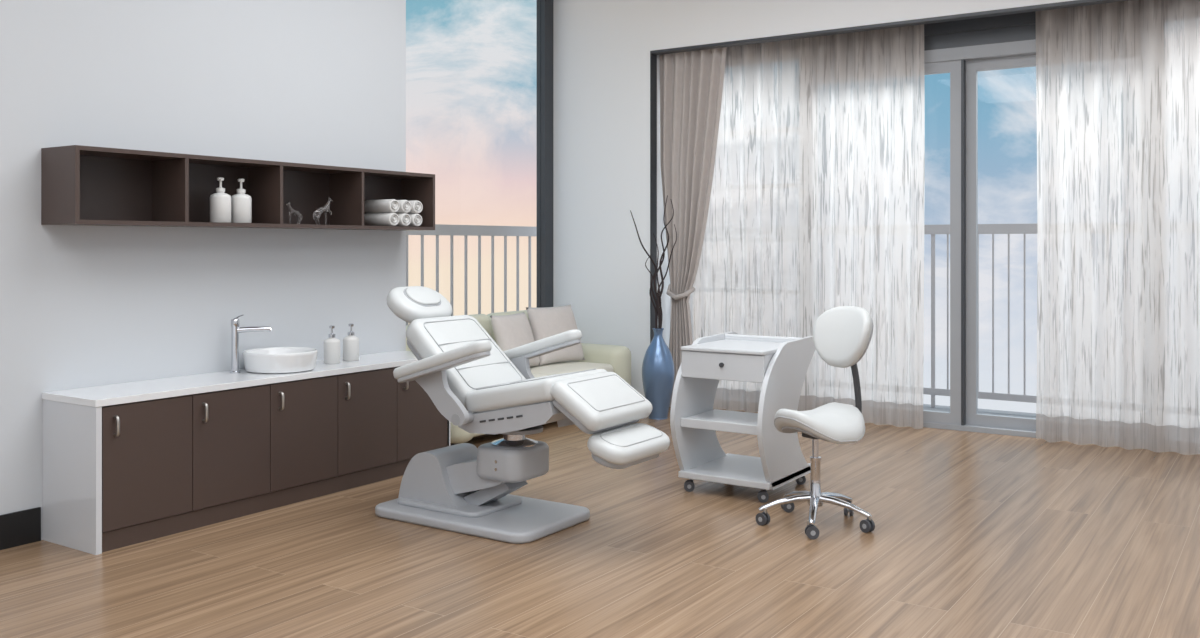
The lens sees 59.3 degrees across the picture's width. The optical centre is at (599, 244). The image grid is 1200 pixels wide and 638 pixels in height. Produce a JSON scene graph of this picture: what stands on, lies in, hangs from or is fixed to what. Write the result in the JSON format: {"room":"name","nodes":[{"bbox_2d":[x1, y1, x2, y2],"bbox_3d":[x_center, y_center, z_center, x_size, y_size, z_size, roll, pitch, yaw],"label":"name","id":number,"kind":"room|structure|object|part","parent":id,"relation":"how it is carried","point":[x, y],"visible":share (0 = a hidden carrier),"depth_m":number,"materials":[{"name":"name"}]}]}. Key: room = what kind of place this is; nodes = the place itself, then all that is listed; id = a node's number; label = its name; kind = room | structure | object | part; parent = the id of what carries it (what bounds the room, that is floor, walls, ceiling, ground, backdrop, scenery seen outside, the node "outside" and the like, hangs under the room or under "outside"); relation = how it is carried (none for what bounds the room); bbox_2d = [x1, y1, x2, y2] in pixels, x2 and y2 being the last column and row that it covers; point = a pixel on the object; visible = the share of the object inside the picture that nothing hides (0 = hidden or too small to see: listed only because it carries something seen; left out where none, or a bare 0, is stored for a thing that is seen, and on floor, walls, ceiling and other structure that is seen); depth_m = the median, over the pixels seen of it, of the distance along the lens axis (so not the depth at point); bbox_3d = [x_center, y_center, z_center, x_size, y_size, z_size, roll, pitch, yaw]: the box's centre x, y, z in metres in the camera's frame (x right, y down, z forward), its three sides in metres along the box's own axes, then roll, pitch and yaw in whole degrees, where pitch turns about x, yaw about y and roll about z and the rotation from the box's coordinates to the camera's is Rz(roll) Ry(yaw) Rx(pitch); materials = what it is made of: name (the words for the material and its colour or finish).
{"room":"beauty treatment room","nodes":[
{"label":"beauty treatment room","id":0,"kind":"room"},
{"bbox_2d":[0,0,405,539],"bbox_3d":[-3.858,-0.500,4.610,0.870,4.000,7.610,0,0,34],"label":"wall","id":1,"kind":"structure","parent":0,"point":[316,82],"depth_m":6.02,"materials":[{"name":"grey paint"}]},
{"bbox_2d":[0,507,40,549],"bbox_3d":[-4.191,1.415,3.313,0.012,0.170,4.880,0,0,34],"label":"baseboard","id":2,"kind":"structure","parent":1,"relation":"attached to","point":[23,527],"depth_m":5.26,"materials":[{"name":"black"}]},
{"bbox_2d":[41,145,434,230],"bbox_3d":[-1.994,-0.297,6.345,0.311,0.389,2.589,0,0,34],"label":"wall shelf","id":3,"kind":"object","parent":1,"relation":"attached to","point":[81,185],"visible":0.95,"depth_m":6.04,"materials":[{"name":"brown laminate"}]},
{"bbox_2d":[210,177,230,222],"bbox_3d":[-2.162,-0.255,5.998,0.116,0.260,0.116,0,0,34],"label":"soap dispenser","id":4,"kind":"object","parent":3,"relation":"in","point":[220,202],"visible":0.94,"depth_m":5.95,"materials":[{"name":"plastic"}]},
{"bbox_2d":[210,192,230,222],"bbox_3d":[-2.162,-0.215,5.998,0.116,0.180,0.116,0,0,34],"label":"bottle","id":5,"kind":"object","parent":4,"relation":"attached to","point":[220,202],"depth_m":5.95,"materials":[{"name":"plastic"}]},
{"bbox_3d":[-2.120,-0.297,6.429,0.008,0.345,2.545,0,0,34],"label":"panel","id":6,"kind":"part","parent":3,"relation":"part of","materials":[{"name":"brown laminate"}]},
{"bbox_2d":[231,179,251,222],"bbox_3d":[-2.084,-0.255,6.115,0.116,0.260,0.116,0,0,34],"label":"soap dispenser","id":7,"kind":"object","parent":3,"relation":"in","point":[241,203],"visible":0.86,"depth_m":6.07,"materials":[{"name":"plastic"}]},
{"bbox_2d":[231,193,251,222],"bbox_3d":[-2.084,-0.215,6.115,0.116,0.180,0.116,0,0,34],"label":"bottle","id":8,"kind":"object","parent":7,"relation":"attached to","point":[241,203],"depth_m":6.07,"materials":[{"name":"plastic"}]},
{"bbox_2d":[286,202,302,223],"bbox_3d":[-1.873,-0.195,6.451,0.032,0.138,0.125,0,0,34],"label":"horse figurine","id":9,"kind":"object","parent":3,"relation":"in","point":[296,213],"visible":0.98,"depth_m":6.44,"materials":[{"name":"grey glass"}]},
{"bbox_2d":[313,197,332,224],"bbox_3d":[-1.747,-0.215,6.640,0.042,0.177,0.161,0,0,34],"label":"horse figurine","id":10,"kind":"object","parent":3,"relation":"in","point":[326,207],"visible":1,"depth_m":6.63,"materials":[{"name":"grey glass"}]},
{"bbox_2d":[364,199,422,226],"bbox_3d":[-1.419,-0.216,7.202,0.265,0.182,0.331,0,0,34],"label":"rolled towels","id":11,"kind":"object","parent":3,"relation":"in","point":[384,212],"visible":0.99,"depth_m":7.10,"materials":[{"name":"fabric"}]},
{"bbox_2d":[0,407,1199,637],"bbox_3d":[0.591,1.560,3.690,9.300,0.120,11.000,0,0,34],"label":"floor","id":12,"kind":"structure","parent":0,"point":[975,534],"depth_m":4.99,"materials":[{"name":"brown wood"}]},
{"bbox_2d":[42,350,449,554],"bbox_3d":[-1.917,1.125,6.282,0.511,0.750,2.565,0,0,34],"label":"vanity cabinet","id":13,"kind":"object","parent":12,"relation":"on","point":[129,463],"visible":0.88,"depth_m":5.69,"materials":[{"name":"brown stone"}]},
{"bbox_3d":[-2.629,1.143,5.238,0.479,0.715,0.030,0,0,34],"label":"panel","id":14,"kind":"part","parent":13,"relation":"part of","materials":[{"name":"white"}]},
{"bbox_3d":[-2.371,0.890,5.169,0.036,0.106,0.017,0,0,34],"label":"handle","id":15,"kind":"part","parent":13,"relation":"part of","materials":[{"name":"metal"}]},
{"bbox_3d":[-2.291,1.096,5.339,0.020,0.608,0.498,0,0,34],"label":"door","id":16,"kind":"part","parent":13,"relation":"part of","materials":[{"name":"brown laminate"}]},
{"bbox_3d":[-2.093,0.890,5.587,0.036,0.106,0.017,0,0,34],"label":"handle","id":17,"kind":"part","parent":13,"relation":"part of","materials":[{"name":"metal"}]},
{"bbox_2d":[42,350,417,406],"bbox_3d":[-1.928,0.767,6.289,0.483,0.035,2.565,0,0,34],"label":"countertop","id":18,"kind":"structure","parent":13,"relation":"on","point":[129,392],"depth_m":5.76,"materials":[{"name":"white stone"}]},
{"bbox_2d":[230,315,272,372],"bbox_3d":[-2.053,0.581,6.213,0.245,0.338,0.096,0,0,-12],"label":"faucet","id":19,"kind":"object","parent":18,"relation":"on","point":[235,329],"visible":1,"depth_m":6.17,"materials":[{"name":"silver metal"}]},
{"bbox_3d":[-2.033,0.498,6.189,0.216,0.037,0.034,0,0,-7],"label":"spout","id":20,"kind":"part","parent":19,"relation":"part of","materials":[{"name":"silver metal"}]},
{"bbox_2d":[243,347,317,373],"bbox_3d":[-1.915,0.691,6.315,0.430,0.118,0.430,0,0,34],"label":"vessel sink","id":21,"kind":"object","parent":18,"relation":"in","point":[273,360],"visible":1,"depth_m":6.16,"materials":[{"name":"ceramic"}]},
{"bbox_2d":[323,325,339,363],"bbox_3d":[-1.700,0.630,6.676,0.104,0.240,0.104,0,0,34],"label":"soap dispenser","id":22,"kind":"object","parent":18,"relation":"on","point":[331,346],"visible":1,"depth_m":6.64,"materials":[{"name":"plastic"}]},
{"bbox_2d":[323,338,339,363],"bbox_3d":[-1.700,0.667,6.676,0.104,0.166,0.104,0,0,34],"label":"bottle","id":23,"kind":"object","parent":22,"relation":"attached to","point":[331,346],"depth_m":6.63,"materials":[{"name":"plastic"}]},
{"bbox_2d":[343,323,358,360],"bbox_3d":[-1.617,0.630,6.837,0.104,0.240,0.104,0,0,34],"label":"soap dispenser","id":24,"kind":"object","parent":18,"relation":"on","point":[351,342],"visible":1,"depth_m":6.80,"materials":[{"name":"plastic"}]},
{"bbox_2d":[343,335,358,360],"bbox_3d":[-1.617,0.667,6.837,0.104,0.166,0.104,0,0,34],"label":"bottle","id":25,"kind":"object","parent":24,"relation":"attached to","point":[351,342],"depth_m":6.79,"materials":[{"name":"plastic"}]},
{"bbox_3d":[-2.013,1.096,5.758,0.020,0.608,0.498,0,0,34],"label":"door","id":26,"kind":"part","parent":13,"relation":"part of","materials":[{"name":"brown laminate"}]},
{"bbox_3d":[-1.815,0.890,6.005,0.036,0.106,0.017,0,0,34],"label":"handle","id":27,"kind":"part","parent":13,"relation":"part of","materials":[{"name":"metal"}]},
{"bbox_3d":[-1.735,1.096,6.176,0.020,0.608,0.498,0,0,34],"label":"door","id":28,"kind":"part","parent":13,"relation":"part of","materials":[{"name":"brown laminate"}]},
{"bbox_3d":[-1.537,0.890,6.424,0.036,0.106,0.017,0,0,34],"label":"handle","id":29,"kind":"part","parent":13,"relation":"part of","materials":[{"name":"metal"}]},
{"bbox_3d":[-1.457,1.096,6.595,0.020,0.608,0.498,0,0,34],"label":"door","id":30,"kind":"part","parent":13,"relation":"part of","materials":[{"name":"brown laminate"}]},
{"bbox_3d":[-1.179,1.096,7.013,0.020,0.608,0.498,0,0,34],"label":"door","id":31,"kind":"part","parent":13,"relation":"part of","materials":[{"name":"brown laminate"}]},
{"bbox_3d":[-1.232,1.143,7.344,0.475,0.715,0.030,0,0,34],"label":"panel","id":32,"kind":"part","parent":13,"relation":"part of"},
{"bbox_2d":[406,310,630,444],"bbox_3d":[-0.757,1.039,8.799,1.000,0.922,2.420,0,0,34],"label":"sofa","id":33,"kind":"object","parent":12,"relation":"on","point":[616,359],"visible":0.23,"depth_m":9.17,"materials":[{"name":"beige fabric"}]},
{"bbox_2d":[408,314,491,337],"bbox_3d":[-1.195,0.815,8.538,0.244,0.474,0.900,0,0,34],"label":"cushion","id":34,"kind":"object","parent":33,"relation":"on","point":[483,319],"depth_m":8.77,"materials":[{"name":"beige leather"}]},
{"bbox_3d":[-1.338,1.180,7.888,0.960,0.520,0.260,0,0,34],"label":"arm","id":35,"kind":"part","parent":33,"relation":"part of","materials":[{"name":"beige fabric"}]},
{"bbox_2d":[487,310,528,343],"bbox_3d":[-0.686,0.815,9.304,0.244,0.474,0.900,0,0,34],"label":"cushion","id":36,"kind":"object","parent":33,"relation":"on","point":[525,311],"depth_m":9.01,"materials":[{"name":"beige fabric"}]},
{"bbox_2d":[490,312,539,365],"bbox_3d":[-0.702,0.800,8.774,0.237,0.451,0.521,0,0,28],"label":"throw pillow","id":37,"kind":"object","parent":33,"relation":"on","point":[514,330],"visible":0.55,"depth_m":8.66,"materials":[{"name":"fabric"}]},
{"bbox_2d":[532,374,546,377],"bbox_3d":[-0.938,1.125,8.355,0.750,0.190,0.920,0,0,34],"label":"seat cushion","id":38,"kind":"object","parent":33,"relation":"on","point":[535,375],"depth_m":8.48,"materials":[{"name":"fabric"}]},
{"bbox_2d":[526,305,584,364],"bbox_3d":[-0.386,0.780,9.213,0.251,0.488,0.564,0,0,44],"label":"throw pillow","id":39,"kind":"object","parent":33,"relation":"on","point":[545,322],"visible":0.77,"depth_m":9.12,"materials":[{"name":"fabric"}]},
{"bbox_2d":[530,361,613,375],"bbox_3d":[-0.421,1.125,9.134,0.750,0.190,0.930,0,0,34],"label":"seat cushion","id":40,"kind":"object","parent":33,"relation":"on","point":[562,367],"depth_m":9.01,"materials":[{"name":"fabric"}]},
{"bbox_3d":[-0.143,1.175,9.688,0.960,0.530,0.260,0,0,34],"label":"arm","id":41,"kind":"part","parent":33,"relation":"part of","materials":[{"name":"beige fabric"}]},
{"bbox_2d":[375,286,669,543],"bbox_3d":[-0.452,0.871,5.679,1.675,1.259,0.942,0,0,34],"label":"chair","id":42,"kind":"object","parent":12,"relation":"on","point":[480,387],"visible":1,"depth_m":5.56,"materials":[{"name":"leather"}]},
{"bbox_2d":[398,351,490,382],"bbox_3d":[-0.806,0.631,5.434,0.595,0.199,0.125,0,0,34],"label":"armrest","id":43,"kind":"object","parent":42,"relation":"on","point":[432,369],"depth_m":5.42,"materials":[{"name":"leather"}]},
{"bbox_3d":[-0.740,0.640,5.870,0.498,0.465,0.560,0,0,34],"label":"backrest","id":44,"kind":"part","parent":42,"relation":"part of","materials":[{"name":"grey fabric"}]},
{"bbox_3d":[-0.648,1.264,5.809,0.570,0.252,0.260,0,0,34],"label":"lift arm","id":45,"kind":"part","parent":42,"relation":"part of","materials":[{"name":"plastic"}]},
{"bbox_3d":[-0.653,1.472,5.812,1.080,0.055,0.660,0,0,34],"label":"plate","id":46,"kind":"part","parent":42,"relation":"part of","materials":[{"name":"plastic"}]},
{"bbox_3d":[-0.603,1.340,5.779,0.400,0.160,0.160,0,0,34],"label":"lift arm","id":47,"kind":"part","parent":42,"relation":"part of","materials":[{"name":"grey plastic"}]},
{"bbox_3d":[-0.436,0.990,5.668,0.260,0.020,0.260,0,0,34],"label":"swivel plate","id":48,"kind":"part","parent":42,"relation":"part of","materials":[{"name":"grey plastic"}]},
{"bbox_3d":[-0.328,0.775,5.596,0.589,0.218,0.560,0,0,34],"label":"seat","id":49,"kind":"part","parent":42,"relation":"part of","materials":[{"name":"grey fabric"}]},
{"bbox_2d":[510,339,580,360],"bbox_3d":[-0.364,0.631,6.101,0.595,0.199,0.125,0,0,34],"label":"armrest","id":50,"kind":"object","parent":42,"relation":"on","point":[537,348],"depth_m":6.03,"materials":[{"name":"leather"}]},
{"bbox_2d":[537,0,552,307],"bbox_3d":[-1.268,-0.500,9.133,0.100,4.000,2.790,0,0,34],"label":"frame","id":51,"kind":"object","parent":12,"relation":"on","point":[544,7],"visible":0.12,"depth_m":10.19,"materials":[{"name":"black metal"}]},
{"bbox_2d":[630,195,676,419],"bbox_3d":[0.474,0.535,9.146,0.357,1.931,0.285,0,0,34],"label":"floor vase","id":52,"kind":"object","parent":12,"relation":"on","point":[658,370],"visible":1,"depth_m":9.05,"materials":[{"name":"blue ceramic"}]},
{"bbox_2d":[670,332,815,502],"bbox_3d":[0.909,1.038,6.519,0.600,0.925,0.858,0,0,34],"label":"trolley","id":53,"kind":"object","parent":12,"relation":"on","point":[781,364],"visible":0.94,"depth_m":6.33,"materials":[{"name":"paint"}]},
{"bbox_3d":[0.672,1.000,6.676,0.030,0.850,0.858,0,0,34],"label":"panel","id":54,"kind":"part","parent":53,"relation":"part of","materials":[{"name":"paint"}]},
{"bbox_2d":[685,409,757,424],"bbox_3d":[0.836,1.065,6.408,0.540,0.030,0.440,0,0,34],"label":"shelf","id":55,"kind":"object","parent":53,"relation":"attached to","point":[698,416],"depth_m":6.41,"materials":[{"name":"paint"}]},
{"bbox_3d":[0.726,0.721,6.249,0.543,0.158,0.023,0,0,34],"label":"drawer","id":56,"kind":"part","parent":53,"relation":"part of","materials":[{"name":"paint"}]},
{"bbox_2d":[681,339,781,354],"bbox_3d":[0.887,0.626,6.485,0.550,0.023,0.615,0,0,34],"label":"shelf","id":57,"kind":"object","parent":53,"relation":"attached to","point":[699,346],"depth_m":6.36,"materials":[{"name":"paint"}]},
{"bbox_2d":[679,453,810,489],"bbox_3d":[0.908,1.395,6.516,0.600,0.040,0.660,0,0,34],"label":"shelf","id":58,"kind":"object","parent":53,"relation":"attached to","point":[732,469],"depth_m":6.39,"materials":[{"name":"paint"}]},
{"bbox_3d":[1.046,0.595,6.725,0.540,0.031,0.032,0,0,34],"label":"rail","id":59,"kind":"part","parent":53,"relation":"part of","materials":[{"name":"paint"}]},
{"bbox_3d":[1.147,1.000,6.361,0.030,0.850,0.858,0,0,34],"label":"panel","id":60,"kind":"part","parent":53,"relation":"part of","materials":[{"name":"paint"}]},
{"bbox_2d":[756,306,874,539],"bbox_3d":[1.188,0.919,5.656,0.595,1.162,0.644,0,0,34],"label":"stool","id":61,"kind":"object","parent":12,"relation":"on","point":[842,335],"visible":1,"depth_m":5.64,"materials":[{"name":"white leather"}]},
{"bbox_3d":[0.994,1.382,5.650,0.290,0.092,0.052,0,0,-3],"label":"leg","id":62,"kind":"part","parent":61,"relation":"part of","materials":[{"name":"silver metal"}]},
{"bbox_3d":[1.099,1.382,5.812,0.052,0.092,0.290,0,0,-21],"label":"leg","id":63,"kind":"part","parent":61,"relation":"part of","materials":[{"name":"silver metal"}]},
{"bbox_3d":[1.158,0.993,5.659,0.340,0.077,0.320,0,0,-35],"label":"seat","id":64,"kind":"part","parent":61,"relation":"part of","materials":[{"name":"leather"}]},
{"bbox_3d":[1.115,1.382,5.500,0.052,0.092,0.290,0,0,15],"label":"leg","id":65,"kind":"part","parent":61,"relation":"part of","materials":[{"name":"silver metal"}]},
{"bbox_3d":[1.177,0.953,5.663,0.470,0.172,0.473,0,0,34],"label":"seat","id":66,"kind":"part","parent":61,"relation":"part of","materials":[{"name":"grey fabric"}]},
{"bbox_3d":[1.285,1.382,5.762,0.290,0.092,0.052,0,0,-39],"label":"leg","id":67,"kind":"part","parent":61,"relation":"part of","materials":[{"name":"silver metal"}]},
{"bbox_3d":[1.350,0.505,5.792,0.176,0.333,0.383,0,0,-35],"label":"backrest","id":68,"kind":"part","parent":61,"relation":"part of","materials":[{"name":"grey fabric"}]},
{"bbox_3d":[1.295,1.382,5.568,0.290,0.092,0.052,0,0,34],"label":"leg","id":69,"kind":"part","parent":61,"relation":"part of","materials":[{"name":"silver metal"}]},
{"bbox_2d":[923,39,1035,437],"bbox_3d":[2.976,-0.050,8.564,2.720,3.100,0.160,0,0,34],"label":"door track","id":70,"kind":"object","parent":12,"relation":"on","point":[1026,47],"visible":0.29,"depth_m":8.42,"materials":[{"name":"metal"}]},
{"bbox_2d":[961,59,965,425],"bbox_3d":[2.948,-0.020,8.543,0.020,2.960,0.065,0,0,34],"label":"astragal","id":71,"kind":"object","parent":70,"relation":"attached to","point":[963,62],"visible":1,"depth_m":8.52,"materials":[{"name":"grey metal"}]},
{"bbox_2d":[924,24,1035,50],"bbox_3d":[2.976,-1.660,8.564,2.720,0.120,0.160,0,0,34],"label":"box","id":72,"kind":"object","parent":70,"relation":"on","point":[1023,32],"visible":0.29,"depth_m":8.42,"materials":[{"name":"grey"}]},
{"bbox_2d":[553,0,1073,396],"bbox_3d":[3.468,-0.500,8.021,9.300,4.000,0.600,0,0,34],"label":"wall","id":73,"kind":"structure","parent":0,"point":[602,48],"depth_m":9.83,"materials":[{"name":"white paint"}]},
{"bbox_2d":[406,54,1036,430],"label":"balcony railing","id":74,"kind":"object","parent":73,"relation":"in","point":[440,229],"depth_m":8.56,"materials":[{"name":"metal"}]},
{"bbox_3d":[2.382,-0.020,8.916,1.340,2.960,0.050,0,0,34],"label":"sash","id":75,"kind":"part","parent":74,"relation":"part of","materials":[{"name":"clear glass"}]},
{"bbox_3d":[3.552,-0.020,8.211,1.370,2.960,0.050,0,0,34],"label":"sash","id":76,"kind":"part","parent":74,"relation":"part of","materials":[{"name":"clear glass"}]},
{"bbox_2d":[650,0,1129,342],"bbox_3d":[3.804,-0.140,7.495,7.960,3.280,0.104,0,0,34],"label":"trim","id":77,"kind":"structure","parent":73,"relation":"attached to","point":[653,54],"depth_m":9.31,"materials":[{"name":"black metal"}]},
{"bbox_2d":[924,11,1035,35],"bbox_3d":[4.048,-2.110,7.864,7.960,0.780,0.220,0,0,34],"label":"trim","id":78,"kind":"structure","parent":73,"relation":"attached to","point":[1028,18],"depth_m":8.40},
{"bbox_3d":[3.861,-2.095,7.664,7.850,0.050,0.140,0,0,34],"label":"track","id":79,"kind":"object","parent":73,"relation":"attached to","visible":0},
{"bbox_2d":[660,47,726,406],"bbox_3d":[0.850,-0.287,9.569,0.717,3.555,0.145,0,0,34],"label":"curtain","id":80,"kind":"object","parent":79,"relation":"hanging from","point":[691,82],"visible":0.74,"depth_m":9.61,"materials":[{"name":"beige fabric"}]},
{"bbox_2d":[670,24,924,428],"bbox_3d":[1.642,-0.287,9.191,2.374,3.555,0.134,0,0,34],"label":"sheer curtain","id":81,"kind":"object","parent":79,"relation":"hanging from","point":[817,203],"visible":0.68,"depth_m":9.00,"materials":[{"name":"white fabric"}]},
{"bbox_2d":[1036,0,1199,454],"bbox_3d":[4.287,-0.287,7.436,2.303,3.555,0.141,0,0,34],"label":"sheer curtain","id":82,"kind":"object","parent":79,"relation":"hanging from","point":[1118,83],"visible":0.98,"depth_m":7.76,"materials":[{"name":"white fabric"}]},
{"bbox_2d":[923,404,1035,417],"bbox_3d":[2.236,1.580,6.979,10.000,0.120,6.100,0,0,34],"label":"floor","id":83,"kind":"structure","parent":0,"point":[941,408],"depth_m":9.61,"materials":[{"name":"concrete"}]}
]}

